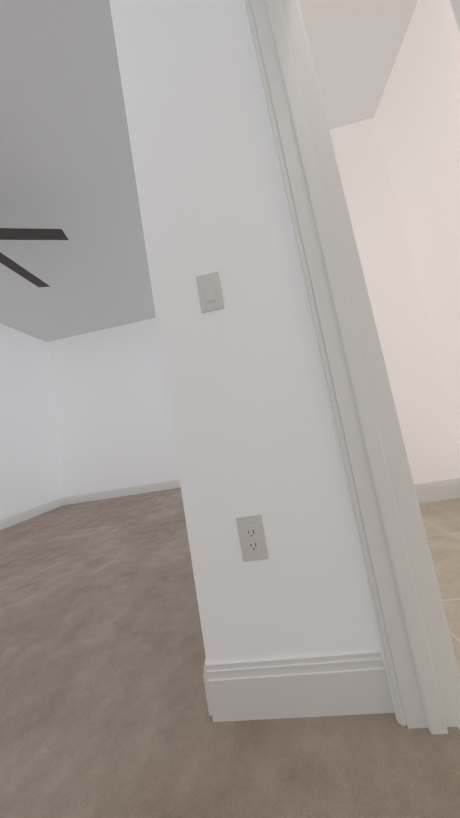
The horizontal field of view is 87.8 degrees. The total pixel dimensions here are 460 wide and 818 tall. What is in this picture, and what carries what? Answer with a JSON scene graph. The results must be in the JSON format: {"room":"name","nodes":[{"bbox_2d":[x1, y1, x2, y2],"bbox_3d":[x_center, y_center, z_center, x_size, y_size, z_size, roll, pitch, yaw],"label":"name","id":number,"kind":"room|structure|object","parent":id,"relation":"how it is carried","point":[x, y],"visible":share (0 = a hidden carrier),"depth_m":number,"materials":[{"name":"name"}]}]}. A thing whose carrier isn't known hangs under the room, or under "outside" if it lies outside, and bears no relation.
{"room":"empty bedroom","nodes":[
{"label":"empty bedroom","id":0,"kind":"room"},
{"bbox_2d":[0,0,155,341],"bbox_3d":[-2.659,-1.903,-0.672,4.820,0.330,9.840,-10,-6,6],"label":"ceiling","id":1,"kind":"structure","parent":0,"point":[66,164],"depth_m":1.78,"materials":[{"name":"white paint"}]},
{"bbox_2d":[0,228,68,286],"bbox_3d":[-1.996,-1.375,1.843,1.331,0.444,1.266,-10,-6,6],"label":"fan","id":2,"kind":"object","parent":1,"relation":"hanging from","point":[27,234],"visible":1,"depth_m":1.92,"materials":[{"name":"wood"},{"name":"metal"}]},
{"bbox_2d":[0,0,379,662],"bbox_3d":[-2.086,-0.313,1.575,4.700,3.050,5.013,-10,-6,6],"label":"wall","id":3,"kind":"structure","parent":0,"point":[222,416],"depth_m":0.71,"materials":[{"name":"white paint"}]},
{"bbox_2d":[0,479,394,721],"bbox_3d":[-2.112,0.932,-0.956,4.700,0.130,9.600,-10,-6,6],"label":"baseboard","id":4,"kind":"structure","parent":3,"relation":"attached to","point":[350,683],"depth_m":0.59,"materials":[{"name":"white paint"}]},
{"bbox_2d":[196,271,224,312],"bbox_3d":[-0.059,-0.344,0.702,0.070,0.115,0.009,-10,-6,6],"label":"light switch","id":5,"kind":"object","parent":3,"relation":"attached to","point":[210,294],"visible":1,"depth_m":0.70,"materials":[{"name":"white plastic"}]},
{"bbox_2d":[236,514,268,561],"bbox_3d":[0.059,0.343,0.636,0.070,0.115,0.008,-10,-6,6],"label":"outlet","id":6,"kind":"object","parent":3,"relation":"attached to","point":[252,538],"visible":1,"depth_m":0.63,"materials":[{"name":"white plastic"}]},
{"bbox_2d":[242,0,459,733],"bbox_3d":[0.231,-0.365,0.217,0.162,2.111,1.002,-10,-6,6],"label":"door frame","id":7,"kind":"structure","parent":3,"relation":"attached to","point":[414,638],"depth_m":0.60,"materials":[{"name":"white paint"}]},
{"bbox_2d":[0,488,459,817],"bbox_3d":[-2.107,1.019,-0.963,4.920,0.056,9.840,-10,-6,6],"label":"floor carpet","id":8,"kind":"object","parent":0,"point":[104,712],"visible":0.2,"depth_m":0.64,"materials":[{"name":"brown carpet"}]},
{"bbox_2d":[298,0,417,129],"bbox_3d":[0.360,-2.488,-0.061,1.180,0.080,4.440,-10,-6,6],"label":"ceiling","id":9,"kind":"structure","parent":0,"point":[354,45],"depth_m":1.57,"materials":[{"name":"white paint"}]},
{"bbox_2d":[329,117,459,483],"bbox_3d":[-0.099,-0.998,-1.942,0.120,3.050,8.040,-10,-6,6],"label":"wall","id":10,"kind":"structure","parent":0,"point":[428,429],"depth_m":0.29,"materials":[{"name":"white paint"}]},
{"bbox_2d":[414,478,459,502],"bbox_3d":[1.158,0.632,1.717,0.990,0.130,0.014,-10,-6,6],"label":"baseboard","id":11,"kind":"structure","parent":10,"relation":"attached to","point":[439,490],"depth_m":1.67,"materials":[{"name":"white paint"}]},
{"bbox_2d":[374,0,459,442],"bbox_3d":[1.260,-1.068,-0.274,0.120,3.050,4.440,-10,-6,6],"label":"wall","id":12,"kind":"structure","parent":0,"point":[417,118],"depth_m":1.57,"materials":[{"name":"white paint"}]},
{"bbox_2d":[419,498,459,673],"bbox_3d":[2.372,0.298,-0.508,4.020,0.050,4.440,-10,-6,6],"label":"floor","id":13,"kind":"structure","parent":0,"point":[441,520],"depth_m":1.11,"materials":[{"name":"beige tile"}]},
{"bbox_2d":[450,0,459,30],"bbox_3d":[2.794,-1.213,0.935,2.940,3.050,0.120,-10,-6,6],"label":"wall","id":14,"kind":"structure","parent":0,"point":[457,13],"depth_m":1.23,"materials":[{"name":"white paint"}]}
]}

